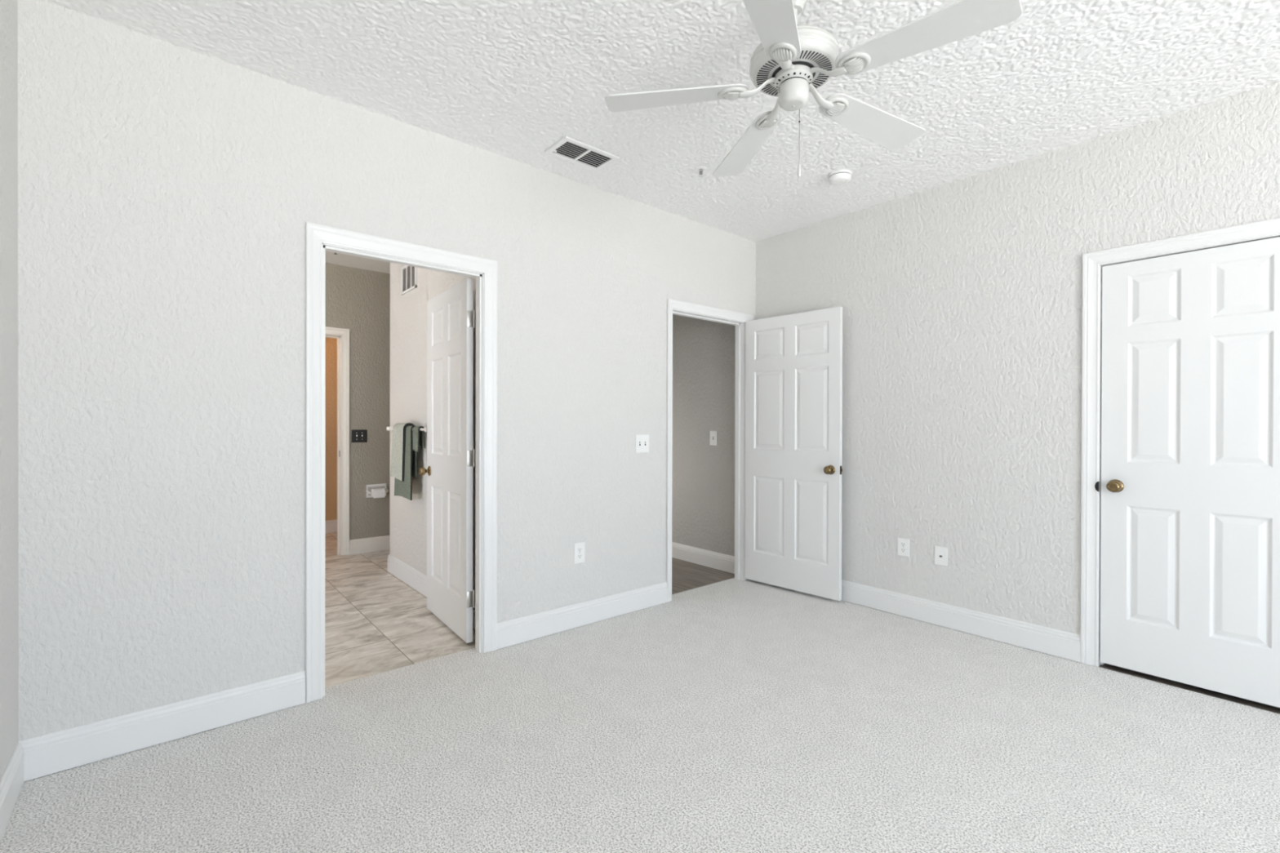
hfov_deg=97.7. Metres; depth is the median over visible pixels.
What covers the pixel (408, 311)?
wall
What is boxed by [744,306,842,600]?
door
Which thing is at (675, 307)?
door frame
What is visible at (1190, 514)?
door
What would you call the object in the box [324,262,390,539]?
wall
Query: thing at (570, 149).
ceiling vent
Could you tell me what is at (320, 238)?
door frame
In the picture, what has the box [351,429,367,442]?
light switch
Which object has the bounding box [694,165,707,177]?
sprinkler
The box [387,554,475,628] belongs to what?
baseboard
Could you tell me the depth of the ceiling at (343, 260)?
5.03 m
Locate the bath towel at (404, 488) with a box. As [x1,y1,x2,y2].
[394,426,417,500]
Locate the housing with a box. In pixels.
[777,76,808,111]
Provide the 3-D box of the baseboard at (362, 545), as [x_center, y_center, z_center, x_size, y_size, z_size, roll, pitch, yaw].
[-2.283,1.118,5.522,1.069,0.136,0.014,0,0,-40]
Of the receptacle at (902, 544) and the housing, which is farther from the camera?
the receptacle at (902, 544)
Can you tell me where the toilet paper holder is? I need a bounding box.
[365,483,388,497]
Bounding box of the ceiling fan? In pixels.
[604,0,1022,177]
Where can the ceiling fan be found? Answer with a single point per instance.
(791, 60)
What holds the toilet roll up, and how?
on the toilet paper holder
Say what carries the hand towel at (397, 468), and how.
hanging from the towel bar
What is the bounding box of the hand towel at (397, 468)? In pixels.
[390,422,414,481]
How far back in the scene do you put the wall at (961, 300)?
3.24 m
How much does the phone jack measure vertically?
0.112 m
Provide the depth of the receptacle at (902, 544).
3.54 m
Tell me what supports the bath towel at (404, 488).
hanging from the towel bar
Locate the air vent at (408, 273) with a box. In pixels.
[400,265,417,295]
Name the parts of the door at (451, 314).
knob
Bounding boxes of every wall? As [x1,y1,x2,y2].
[0,0,18,780]
[17,0,755,740]
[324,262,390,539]
[324,337,337,520]
[390,262,475,590]
[671,81,1279,666]
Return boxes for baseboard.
[0,742,24,842]
[18,582,667,781]
[324,519,337,533]
[349,535,390,555]
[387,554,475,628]
[671,542,734,573]
[841,579,1079,662]
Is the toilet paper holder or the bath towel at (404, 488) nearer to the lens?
the bath towel at (404, 488)
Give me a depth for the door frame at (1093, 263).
2.81 m
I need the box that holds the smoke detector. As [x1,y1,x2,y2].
[828,169,851,185]
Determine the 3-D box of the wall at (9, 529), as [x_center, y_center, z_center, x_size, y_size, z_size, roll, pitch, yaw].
[-0.015,-0.118,-0.652,0.120,2.760,6.550,0,0,-40]
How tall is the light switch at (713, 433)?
0.122 m
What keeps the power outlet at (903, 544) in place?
attached to the wall at (961, 300)
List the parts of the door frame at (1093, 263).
strike plate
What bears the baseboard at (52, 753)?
attached to the wall at (168, 193)
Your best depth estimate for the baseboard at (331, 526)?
6.23 m
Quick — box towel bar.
[386,426,426,431]
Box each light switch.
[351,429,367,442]
[635,434,648,453]
[710,431,716,445]
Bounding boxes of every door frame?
[306,222,497,702]
[324,326,350,555]
[666,297,754,602]
[1080,217,1279,666]
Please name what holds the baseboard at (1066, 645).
attached to the wall at (961, 300)
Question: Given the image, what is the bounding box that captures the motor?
[756,50,831,96]
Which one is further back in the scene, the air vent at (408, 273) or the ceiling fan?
the air vent at (408, 273)
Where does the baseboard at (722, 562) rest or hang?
attached to the wall at (961, 300)
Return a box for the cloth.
[412,426,425,452]
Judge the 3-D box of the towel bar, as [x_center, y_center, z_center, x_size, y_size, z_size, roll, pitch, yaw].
[-1.677,0.019,4.091,0.088,0.054,0.868,0,0,-40]
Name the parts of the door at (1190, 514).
knob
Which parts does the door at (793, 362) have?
knob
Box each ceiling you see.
[44,0,1279,241]
[324,250,390,273]
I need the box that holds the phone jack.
[934,546,947,566]
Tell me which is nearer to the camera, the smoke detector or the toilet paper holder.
the smoke detector
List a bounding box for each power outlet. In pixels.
[573,542,584,564]
[897,537,909,556]
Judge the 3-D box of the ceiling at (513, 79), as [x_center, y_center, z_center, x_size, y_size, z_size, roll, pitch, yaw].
[1.489,-1.489,0.717,3.945,0.080,6.400,0,0,-40]
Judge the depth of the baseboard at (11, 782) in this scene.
1.74 m
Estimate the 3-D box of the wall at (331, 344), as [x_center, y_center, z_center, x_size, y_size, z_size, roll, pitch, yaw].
[-3.395,-0.148,5.570,2.700,2.662,1.290,0,0,-40]
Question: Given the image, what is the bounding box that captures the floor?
[0,532,1279,852]
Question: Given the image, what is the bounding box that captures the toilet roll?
[370,488,385,497]
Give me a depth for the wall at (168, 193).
2.26 m
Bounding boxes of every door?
[418,278,475,643]
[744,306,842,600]
[1100,236,1279,707]
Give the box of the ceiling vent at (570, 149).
[544,136,619,171]
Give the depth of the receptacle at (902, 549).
3.54 m
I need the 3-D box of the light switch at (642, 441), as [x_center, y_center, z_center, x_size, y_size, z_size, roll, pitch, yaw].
[0.019,0.112,3.664,0.116,0.118,0.019,0,0,-40]
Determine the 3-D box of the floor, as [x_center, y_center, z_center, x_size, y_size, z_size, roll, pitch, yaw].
[-0.223,1.230,2.689,6.000,0.060,11.600,0,0,-40]
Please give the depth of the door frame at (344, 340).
5.14 m
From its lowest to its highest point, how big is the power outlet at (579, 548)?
0.122 m
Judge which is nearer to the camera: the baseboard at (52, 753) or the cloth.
the baseboard at (52, 753)
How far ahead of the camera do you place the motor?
1.83 m
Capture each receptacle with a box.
[900,542,906,546]
[900,547,906,552]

